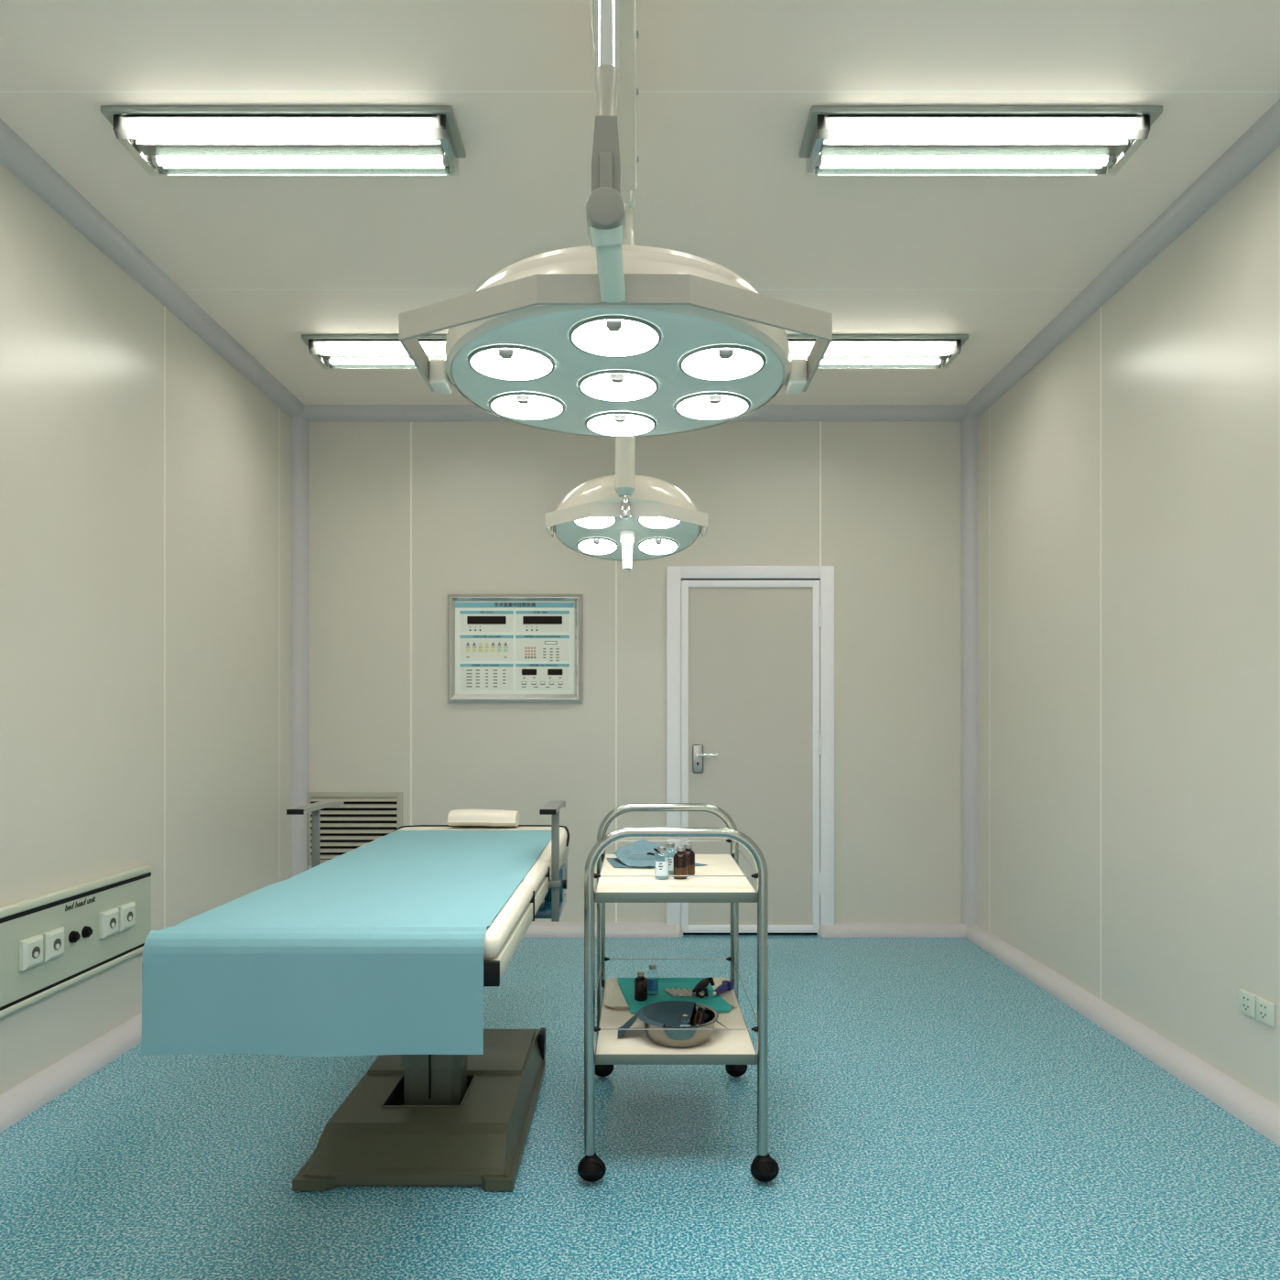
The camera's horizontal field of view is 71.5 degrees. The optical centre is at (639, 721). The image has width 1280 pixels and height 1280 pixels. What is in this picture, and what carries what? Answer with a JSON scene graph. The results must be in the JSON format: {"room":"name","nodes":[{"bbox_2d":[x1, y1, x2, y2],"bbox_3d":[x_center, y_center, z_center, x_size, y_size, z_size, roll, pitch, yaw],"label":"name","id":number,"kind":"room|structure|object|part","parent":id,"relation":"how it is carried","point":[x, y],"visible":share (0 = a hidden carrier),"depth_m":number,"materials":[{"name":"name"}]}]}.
{"room":"operating room","nodes":[
{"label":"operating room","id":0,"kind":"room"},
{"bbox_2d":[0,162,292,1095],"bbox_3d":[-2.015,-0.285,1.755,0.080,3.020,6.870,0,0,0],"label":"wall","id":1,"kind":"structure","parent":0,"point":[146,481],"depth_m":3.41,"materials":[{"name":"white paint"}]},
{"bbox_2d":[0,1012,141,1132],"bbox_3d":[-1.940,1.190,1.755,0.071,0.071,6.710,0,0,0],"label":"baseboard","id":2,"kind":"structure","parent":1,"relation":"attached to","point":[24,1099],"depth_m":2.98,"materials":[{"name":"white plastic"}]},
{"bbox_2d":[0,865,151,1018],"bbox_3d":[-1.948,0.737,2.717,0.054,0.331,1.635,0,0,0],"label":"wall outlet panel","id":3,"kind":"object","parent":1,"relation":"attached to","point":[51,942],"visible":0.98,"depth_m":3.03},
{"bbox_2d":[19,934,43,970],"bbox_3d":[-1.934,0.735,2.829,0.021,0.092,0.092,0,0,0],"label":"outlet","id":4,"kind":"object","parent":3,"relation":"attached to","point":[30,946],"depth_m":2.81,"materials":[{"name":"grey"}]},
{"bbox_2d":[41,927,64,962],"bbox_3d":[-1.934,0.735,2.933,0.021,0.092,0.092,0,0,0],"label":"outlet","id":5,"kind":"object","parent":3,"relation":"attached to","point":[53,938],"depth_m":2.92,"materials":[{"name":"grey"}]},
{"bbox_3d":[-1.958,0.890,2.717,0.034,0.023,1.635,0,0,0],"label":"edge rail","id":6,"kind":"part","parent":3,"relation":"part of","materials":[{"name":"grey"}]},
{"bbox_3d":[-1.935,0.738,3.046,0.020,0.041,0.041,0,0,0],"label":"knob","id":7,"kind":"part","parent":3,"relation":"part of","materials":[{"name":"black plastic"}]},
{"bbox_3d":[-1.958,0.586,2.717,0.034,0.029,1.635,0,0,0],"label":"edge rail","id":8,"kind":"part","parent":3,"relation":"part of","materials":[{"name":"grey"}]},
{"bbox_3d":[-1.935,0.738,3.116,0.020,0.041,0.041,0,0,0],"label":"knob","id":9,"kind":"part","parent":3,"relation":"part of","materials":[{"name":"black plastic"}]},
{"bbox_2d":[98,907,118,938],"bbox_3d":[-1.934,0.735,3.242,0.021,0.092,0.092,0,0,0],"label":"outlet","id":10,"kind":"object","parent":3,"relation":"attached to","point":[108,916],"depth_m":3.22,"materials":[{"name":"grey"}]},
{"bbox_2d":[117,901,135,931],"bbox_3d":[-1.934,0.735,3.351,0.021,0.092,0.092,0,0,0],"label":"outlet","id":11,"kind":"object","parent":3,"relation":"attached to","point":[126,910],"depth_m":3.34,"materials":[{"name":"grey"}]},
{"bbox_2d":[0,118,303,417],"bbox_3d":[-1.940,-1.760,1.755,0.071,0.071,6.710,0,0,0],"label":"trim","id":12,"kind":"structure","parent":1,"relation":"attached to","point":[16,156],"depth_m":3.34,"materials":[{"name":"grey metal"}]},
{"bbox_2d":[308,421,960,922],"bbox_3d":[-0.030,-0.285,5.150,3.890,3.020,0.080,0,0,0],"label":"wall","id":13,"kind":"structure","parent":0,"point":[405,516],"depth_m":5.11,"materials":[{"name":"white paint"}]},
{"bbox_2d":[292,414,308,877],"bbox_3d":[-1.940,-0.285,5.074,0.071,3.020,0.071,0,0,0],"label":"trim","id":14,"kind":"structure","parent":13,"relation":"attached to","point":[299,424],"depth_m":5.05,"materials":[{"name":"grey metal"}]},
{"bbox_2d":[308,791,402,865],"bbox_3d":[-1.633,0.615,5.100,0.540,0.420,0.020,0,0,0],"label":"air vent","id":15,"kind":"object","parent":13,"relation":"in","point":[364,818],"visible":0.74,"depth_m":5.10,"materials":[{"name":"beige metal"}]},
{"bbox_2d":[447,594,582,703],"bbox_3d":[-0.719,-0.418,5.093,0.773,0.627,0.033,0,0,0],"label":"control panel","id":16,"kind":"object","parent":13,"relation":"attached to","point":[503,648],"visible":1,"depth_m":5.10,"materials":[{"name":"silver metal"}]},
{"bbox_2d":[302,404,967,421],"bbox_3d":[-0.030,-1.760,5.074,3.890,0.071,0.071,0,0,0],"label":"trim","id":17,"kind":"structure","parent":13,"relation":"attached to","point":[310,412],"depth_m":5.05,"materials":[{"name":"grey metal"}]},
{"bbox_2d":[522,922,967,937],"bbox_3d":[-0.030,1.190,5.074,3.890,0.071,0.071,0,0,0],"label":"baseboard","id":18,"kind":"structure","parent":13,"relation":"attached to","point":[536,929],"depth_m":5.05,"materials":[{"name":"white plastic"}]},
{"bbox_2d":[666,565,834,934],"bbox_3d":[0.631,0.168,5.069,0.957,2.114,0.083,0,0,0],"label":"door","id":19,"kind":"structure","parent":13,"relation":"in","point":[750,649],"depth_m":5.10,"materials":[{"name":"beige wood"}]},
{"bbox_3d":[0.331,0.213,5.093,0.062,0.163,0.010,0,0,0],"label":"handle","id":20,"kind":"part","parent":19,"relation":"part of","materials":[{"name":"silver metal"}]},
{"bbox_3d":[0.381,0.190,5.058,0.119,0.020,0.061,0,0,0],"label":"lever","id":21,"kind":"part","parent":19,"relation":"part of","materials":[{"name":"silver metal"}]},
{"bbox_2d":[960,415,977,927],"bbox_3d":[1.879,-0.285,5.074,0.071,3.020,0.071,0,0,0],"label":"trim","id":22,"kind":"structure","parent":13,"relation":"attached to","point":[969,425],"depth_m":5.05,"materials":[{"name":"grey metal"}]},
{"bbox_2d":[0,0,1279,404],"bbox_3d":[-0.030,-1.835,1.755,4.050,0.080,6.870,0,0,0],"label":"ceiling","id":23,"kind":"structure","parent":0,"point":[729,90],"depth_m":2.78,"materials":[{"name":"white paint"}]},
{"bbox_2d":[100,106,466,173],"bbox_3d":[-1.061,-1.755,2.696,1.024,0.080,0.215,0,0,0],"label":"ceiling light","id":24,"kind":"object","parent":23,"relation":"attached to","point":[172,139],"visible":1,"depth_m":2.64,"materials":[{"name":"grey"}]},
{"bbox_2d":[301,334,447,368],"bbox_3d":[-1.061,-1.755,4.228,1.024,0.080,0.215,0,0,0],"label":"ceiling light","id":25,"kind":"object","parent":23,"relation":"attached to","point":[339,351],"visible":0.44,"depth_m":4.13,"materials":[{"name":"grey"}]},
{"bbox_3d":[-1.061,-1.785,4.228,1.024,0.019,0.215,0,0,0],"label":"plate","id":26,"kind":"part","parent":25,"relation":"part of","materials":[{"name":"white plastic"}]},
{"bbox_2d":[399,0,832,437],"bbox_3d":[-0.045,-1.239,1.795,0.792,1.112,0.820,0,0,0],"label":"light","id":27,"kind":"object","parent":23,"relation":"hanging from","point":[608,337],"visible":1,"depth_m":1.61,"materials":[{"name":"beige metal"}]},
{"bbox_3d":[-0.054,-0.868,1.422,0.021,0.085,0.007,0,0,0],"label":"plate","id":28,"kind":"part","parent":27,"relation":"part of","materials":[{"name":"grey metal"}]},
{"bbox_3d":[-0.049,-0.744,1.446,0.044,0.115,0.089,0,0,10],"label":"arm","id":29,"kind":"part","parent":27,"relation":"part of","materials":[{"name":"teal metal"}]},
{"bbox_3d":[-0.045,-0.709,1.852,0.698,0.018,0.698,0,0,0],"label":"plate","id":30,"kind":"part","parent":27,"relation":"part of","materials":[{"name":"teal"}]},
{"bbox_2d":[545,436,708,571],"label":"light","id":31,"kind":"object","parent":23,"relation":"hanging from","point":[626,515],"depth_m":2.85,"materials":[{"name":"beige metal"}]},
{"bbox_3d":[-0.049,-1.131,2.569,0.067,0.860,0.298,0,0,0],"label":"drop arm","id":32,"kind":"part","parent":31,"relation":"part of","materials":[{"name":"beige metal"}]},
{"bbox_3d":[-0.043,-0.647,2.688,0.036,0.071,0.036,0,0,0],"label":"stem","id":33,"kind":"part","parent":31,"relation":"part of","materials":[{"name":"silver metal"}]},
{"bbox_3d":[-0.043,-0.646,3.003,0.496,0.120,0.483,0,0,0],"label":"plate","id":34,"kind":"part","parent":31,"relation":"part of","materials":[{"name":"teal metal"}]},
{"bbox_3d":[-0.043,-0.573,2.989,0.047,0.138,0.067,0,0,0],"label":"handle","id":35,"kind":"part","parent":31,"relation":"part of","materials":[{"name":"white plastic"}]},
{"bbox_2d":[616,0,639,245],"label":"pole","id":36,"kind":"object","parent":23,"relation":"hanging from","point":[628,34],"depth_m":2.16,"materials":[{"name":"beige metal"}]},
{"bbox_3d":[-0.056,-1.531,2.135,0.096,0.082,0.870,0,0,0],"label":"spring arm","id":37,"kind":"part","parent":36,"relation":"part of","materials":[{"name":"grey metal"}]},
{"bbox_3d":[-0.022,-1.520,2.600,0.016,0.032,0.032,0,0,0],"label":"knob","id":38,"kind":"part","parent":36,"relation":"part of","materials":[{"name":"white plastic"}]},
{"bbox_2d":[786,334,968,368],"bbox_3d":[1.013,-1.755,4.228,1.024,0.080,0.215,0,0,0],"label":"ceiling light","id":39,"kind":"object","parent":23,"relation":"attached to","point":[844,351],"visible":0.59,"depth_m":4.13,"materials":[{"name":"grey"}]},
{"bbox_3d":[1.013,-1.785,4.228,1.024,0.019,0.215,0,0,0],"label":"plate","id":40,"kind":"part","parent":39,"relation":"part of","materials":[{"name":"grey"}]},
{"bbox_2d":[799,106,1162,173],"bbox_3d":[1.013,-1.755,2.696,1.024,0.080,0.215,0,0,0],"label":"ceiling light","id":41,"kind":"object","parent":23,"relation":"attached to","point":[837,139],"visible":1,"depth_m":2.64,"materials":[{"name":"grey"}]},
{"bbox_2d":[0,934,1279,1279],"bbox_3d":[-0.030,1.265,1.755,4.050,0.080,6.870,0,0,0],"label":"floor","id":42,"kind":"structure","parent":0,"point":[936,1112],"depth_m":2.51,"materials":[{"name":"plastic"}]},
{"bbox_2d":[141,800,569,1192],"bbox_3d":[-0.643,0.742,2.713,0.793,0.966,1.883,0,0,0],"label":"table","id":43,"kind":"object","parent":42,"relation":"on","point":[410,1120],"visible":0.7,"depth_m":2.51,"materials":[{"name":"beige metal"}]},
{"bbox_2d":[141,830,551,1056],"bbox_3d":[-0.647,0.538,2.604,0.675,0.247,1.702,0,0,0],"label":"drape","id":44,"kind":"object","parent":43,"relation":"on","point":[375,948],"visible":1,"depth_m":1.76,"materials":[{"name":"teal fabric"}]},
{"bbox_2d":[356,826,569,875],"bbox_3d":[-0.626,0.454,3.220,0.687,0.058,0.871,0,0,0],"label":"cushion","id":45,"kind":"object","parent":43,"relation":"on","point":[548,856],"depth_m":3.48,"materials":[{"name":"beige fabric"}]},
{"bbox_2d":[447,809,520,826],"bbox_3d":[-0.626,0.387,3.573,0.268,0.068,0.144,0,0,0],"label":"pillow","id":46,"kind":"object","parent":43,"relation":"on","point":[490,818],"visible":1,"depth_m":3.51,"materials":[{"name":"white fabric"}]},
{"bbox_2d":[483,881,532,959],"bbox_3d":[-0.626,0.454,2.079,0.687,0.058,0.598,0,0,0],"label":"cushion","id":47,"kind":"object","parent":43,"relation":"on","point":[506,926],"depth_m":1.97,"materials":[{"name":"white leather"}]},
{"bbox_2d":[521,858,548,892],"bbox_3d":[-0.626,0.454,2.581,0.687,0.058,0.378,0,0,0],"label":"cushion","id":48,"kind":"object","parent":43,"relation":"on","point":[537,876],"depth_m":2.57,"materials":[{"name":"white leather"}]},
{"bbox_3d":[-0.273,0.590,3.220,0.013,0.032,0.032,0,0,0],"label":"box knob","id":49,"kind":"part","parent":43,"relation":"part of","materials":[{"name":"black plastic"}]},
{"bbox_2d":[577,802,779,1182],"bbox_3d":[0.102,0.753,2.708,0.534,0.944,0.766,0,0,0],"label":"trolley","id":50,"kind":"object","parent":42,"relation":"on","point":[722,880],"visible":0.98,"depth_m":2.37,"materials":[{"name":"silver metal"}]},
{"bbox_3d":[-0.134,0.829,2.708,0.003,0.003,0.669,0,0,0],"label":"guard rail","id":51,"kind":"part","parent":50,"relation":"part of","materials":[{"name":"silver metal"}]},
{"bbox_2d":[606,857,707,867],"bbox_3d":[0.051,0.452,2.848,0.325,0.003,0.225,0,0,0],"label":"cloth","id":52,"kind":"object","parent":50,"relation":"on","point":[615,862],"visible":0.34,"depth_m":2.80,"materials":[{"name":"blue"}]},
{"bbox_2d":[613,839,675,867],"bbox_3d":[0.019,0.421,2.860,0.213,0.056,0.250,0,0,0],"label":"folded cloth","id":53,"kind":"object","parent":52,"relation":"on","point":[642,846],"visible":0.78,"depth_m":2.88,"materials":[{"name":"blue fabric"}]},
{"bbox_2d":[627,852,654,856],"bbox_3d":[0.004,0.424,2.849,0.088,0.010,0.012,0,0,6],"label":"scissors","id":54,"kind":"object","parent":53,"relation":"on","point":[647,853],"visible":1,"depth_m":2.85,"materials":[{"name":"silver metal"}]},
{"bbox_3d":[-0.006,0.425,2.850,0.068,0.003,0.005,0,0,0],"label":"blade","id":55,"kind":"part","parent":54,"relation":"part of","materials":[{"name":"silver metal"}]},
{"bbox_2d":[653,847,667,856],"bbox_3d":[0.066,0.422,2.857,0.010,0.024,0.060,0,0,-43],"label":"forceps","id":56,"kind":"object","parent":53,"relation":"on","point":[655,849],"visible":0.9,"depth_m":2.86,"materials":[{"name":"silver metal"}]},
{"bbox_2d":[655,846,668,878],"bbox_3d":[0.064,0.408,2.568,0.041,0.092,0.042,0,0,0],"label":"medicine bottle","id":57,"kind":"object","parent":50,"relation":"on","point":[661,867],"visible":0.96,"depth_m":2.55,"materials":[{"name":"clear glass"}]},
{"bbox_3d":[0.096,0.713,3.057,0.487,0.865,0.028,0,0,0],"label":"handle frame","id":58,"kind":"part","parent":50,"relation":"part of","materials":[{"name":"silver metal"}]},
{"bbox_3d":[0.096,0.817,3.057,0.431,0.003,0.003,0,0,0],"label":"guard rail","id":59,"kind":"part","parent":50,"relation":"part of","materials":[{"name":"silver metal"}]},
{"bbox_2d":[664,842,674,873],"bbox_3d":[0.092,0.408,2.648,0.041,0.092,0.042,0,0,0],"label":"medicine bottle","id":60,"kind":"object","parent":50,"relation":"on","point":[669,844],"visible":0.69,"depth_m":2.63,"materials":[{"name":"clear glass"}]},
{"bbox_2d":[603,977,737,1008],"bbox_3d":[0.096,0.879,2.876,0.417,0.014,0.308,0,0,0],"label":"tray","id":61,"kind":"object","parent":50,"relation":"on","point":[613,996],"visible":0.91,"depth_m":2.85,"materials":[{"name":"beige plastic"}]},
{"bbox_2d":[617,977,732,1012],"bbox_3d":[0.105,0.876,2.855,0.366,0.014,0.326,0,0,0],"label":"cloth","id":62,"kind":"object","parent":61,"relation":"on","point":[626,985],"visible":0.59,"depth_m":2.86,"materials":[{"name":"teal fabric"}]},
{"bbox_2d":[634,970,647,1001],"bbox_3d":[0.003,0.836,2.813,0.042,0.088,0.042,0,0,0],"label":"medicine bottle","id":63,"kind":"object","parent":62,"relation":"on","point":[640,981],"visible":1,"depth_m":2.80,"materials":[{"name":"brown glass"}]},
{"bbox_2d":[647,964,658,994],"bbox_3d":[0.040,0.834,2.876,0.041,0.092,0.042,0,0,0],"label":"medicine bottle","id":64,"kind":"object","parent":62,"relation":"on","point":[652,984],"visible":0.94,"depth_m":2.86,"materials":[{"name":"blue glass"}]},
{"bbox_2d":[664,987,677,996],"bbox_3d":[0.100,0.874,2.877,0.015,0.011,0.061,0,0,-24],"label":"gauze swab","id":65,"kind":"object","parent":62,"relation":"on","point":[667,990],"visible":1,"depth_m":2.87,"materials":[{"name":"beige fabric"}]},
{"bbox_2d":[671,987,683,996],"bbox_3d":[0.119,0.874,2.874,0.015,0.011,0.061,0,0,-24],"label":"gauze swab","id":66,"kind":"object","parent":62,"relation":"on","point":[677,992],"visible":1,"depth_m":2.86,"materials":[{"name":"beige fabric"}]},
{"bbox_2d":[676,987,688,996],"bbox_3d":[0.137,0.874,2.871,0.015,0.011,0.061,0,0,-24],"label":"gauze swab","id":67,"kind":"object","parent":62,"relation":"on","point":[683,992],"visible":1,"depth_m":2.86,"materials":[{"name":"beige fabric"}]},
{"bbox_2d":[682,987,693,997],"bbox_3d":[0.156,0.874,2.868,0.015,0.011,0.061,0,0,-24],"label":"gauze swab","id":68,"kind":"object","parent":62,"relation":"on","point":[688,992],"visible":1,"depth_m":2.86,"materials":[{"name":"beige fabric"}]},
{"bbox_2d":[692,976,714,997],"bbox_3d":[0.206,0.860,2.876,0.053,0.039,0.127,0,0,19],"label":"clamp","id":69,"kind":"object","parent":62,"relation":"on","point":[703,983],"visible":1,"depth_m":2.86,"materials":[{"name":"black plastic"}]},
{"bbox_3d":[0.231,0.853,2.917,0.023,0.024,0.030,0,0,-8],"label":"lever","id":70,"kind":"part","parent":69,"relation":"part of","materials":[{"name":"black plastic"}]},
{"bbox_2d":[711,979,733,996],"bbox_3d":[0.264,0.863,2.870,0.034,0.030,0.104,0,0,35],"label":"dispenser","id":71,"kind":"object","parent":61,"relation":"on","point":[726,985],"visible":1,"depth_m":2.87,"materials":[{"name":"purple plastic"}]},
{"bbox_3d":[0.096,0.410,3.057,0.431,0.003,0.003,0,0,0],"label":"guard rail","id":72,"kind":"part","parent":50,"relation":"part of","materials":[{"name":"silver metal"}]},
{"bbox_2d":[595,980,757,1064],"bbox_3d":[0.096,0.900,2.708,0.433,0.029,0.681,0,0,0],"label":"shelf","id":73,"kind":"object","parent":50,"relation":"attached to","point":[634,1046],"depth_m":2.42,"materials":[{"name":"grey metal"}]},
{"bbox_2d":[595,854,757,902],"bbox_3d":[0.096,0.469,2.708,0.433,0.029,0.681,0,0,0],"label":"shelf","id":74,"kind":"object","parent":50,"relation":"attached to","point":[609,889],"depth_m":2.47,"materials":[{"name":"white metal"}]},
{"bbox_3d":[0.096,0.817,2.360,0.431,0.003,0.003,0,0,0],"label":"guard rail","id":75,"kind":"part","parent":50,"relation":"part of","materials":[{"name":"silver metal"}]},
{"bbox_3d":[0.096,0.410,2.360,0.431,0.003,0.003,0,0,0],"label":"guard rail","id":76,"kind":"part","parent":50,"relation":"part of","materials":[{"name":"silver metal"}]},
{"bbox_2d":[672,846,687,879],"bbox_3d":[0.117,0.408,2.570,0.042,0.092,0.042,0,0,0],"label":"medicine bottle","id":77,"kind":"object","parent":50,"relation":"on","point":[679,859],"visible":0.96,"depth_m":2.55,"materials":[{"name":"brown glass"}]},
{"bbox_2d":[643,1003,718,1047],"bbox_3d":[0.109,0.852,2.487,0.223,0.067,0.223,0,0,0],"label":"basin","id":78,"kind":"object","parent":50,"relation":"on","point":[670,1038],"visible":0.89,"depth_m":2.41,"materials":[{"name":"grey metal"}]},
{"bbox_2d":[617,1000,726,1038],"bbox_3d":[0.079,0.849,2.534,0.292,0.069,0.221,0,0,-37],"label":"cloth","id":79,"kind":"object","parent":78,"relation":"on","point":[669,1014],"visible":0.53,"depth_m":2.55,"materials":[{"name":"blue fabric"}]},
{"bbox_2d":[680,1014,690,1026],"bbox_3d":[0.126,0.844,2.476,0.032,0.052,0.033,0,0,0],"label":"medicine bottle","id":80,"kind":"object","parent":78,"relation":"in","point":[685,1016],"visible":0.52,"depth_m":2.47,"materials":[{"name":"clear glass"}]},
{"bbox_2d":[692,1007,704,1026],"bbox_3d":[0.167,0.844,2.515,0.029,0.053,0.072,0,0,13],"label":"medicine bottle","id":81,"kind":"object","parent":78,"relation":"in","point":[699,1017],"visible":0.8,"depth_m":2.50,"materials":[{"name":"brown glass"}]},
{"bbox_2d":[683,843,694,875],"bbox_3d":[0.142,0.408,2.625,0.042,0.092,0.042,0,0,0],"label":"medicine bottle","id":82,"kind":"object","parent":50,"relation":"on","point":[690,854],"visible":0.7,"depth_m":2.61,"materials":[{"name":"brown glass"}]},
{"bbox_3d":[0.325,0.829,2.708,0.003,0.003,0.669,0,0,0],"label":"guard rail","id":83,"kind":"part","parent":50,"relation":"part of","materials":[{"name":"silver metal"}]},
{"bbox_3d":[0.325,0.422,2.708,0.003,0.003,0.669,0,0,0],"label":"guard rail","id":84,"kind":"part","parent":50,"relation":"part of","materials":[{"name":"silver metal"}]},
{"bbox_2d":[977,145,1279,1106],"bbox_3d":[1.955,-0.285,1.755,0.080,3.020,6.870,0,0,0],"label":"wall","id":85,"kind":"structure","parent":0,"point":[1129,480],"depth_m":3.33,"materials":[{"name":"white paint"}]},
{"bbox_2d":[965,98,1279,417],"bbox_3d":[1.879,-1.760,1.755,0.071,0.071,6.710,0,0,0],"label":"trim","id":86,"kind":"structure","parent":85,"relation":"attached to","point":[1262,138],"depth_m":3.27,"materials":[{"name":"grey metal"}]},
{"bbox_2d":[965,924,1279,1146],"bbox_3d":[1.879,1.190,1.755,0.071,0.071,6.710,0,0,0],"label":"baseboard","id":87,"kind":"structure","parent":85,"relation":"attached to","point":[1255,1111],"depth_m":3.26,"materials":[{"name":"white plastic"}]},
{"bbox_2d":[1238,988,1257,1018],"bbox_3d":[1.909,0.885,2.790,0.012,0.071,0.072,0,0,0],"label":"wall socket","id":88,"kind":"object","parent":85,"relation":"attached to","point":[1247,1001],"visible":1,"depth_m":2.79,"materials":[{"name":"white plastic"}]},
{"bbox_2d":[1256,997,1275,1027],"bbox_3d":[1.909,0.885,2.713,0.012,0.071,0.072,0,0,0],"label":"wall socket","id":89,"kind":"object","parent":85,"relation":"attached to","point":[1265,1010],"visible":1,"depth_m":2.70,"materials":[{"name":"white plastic"}]}
]}

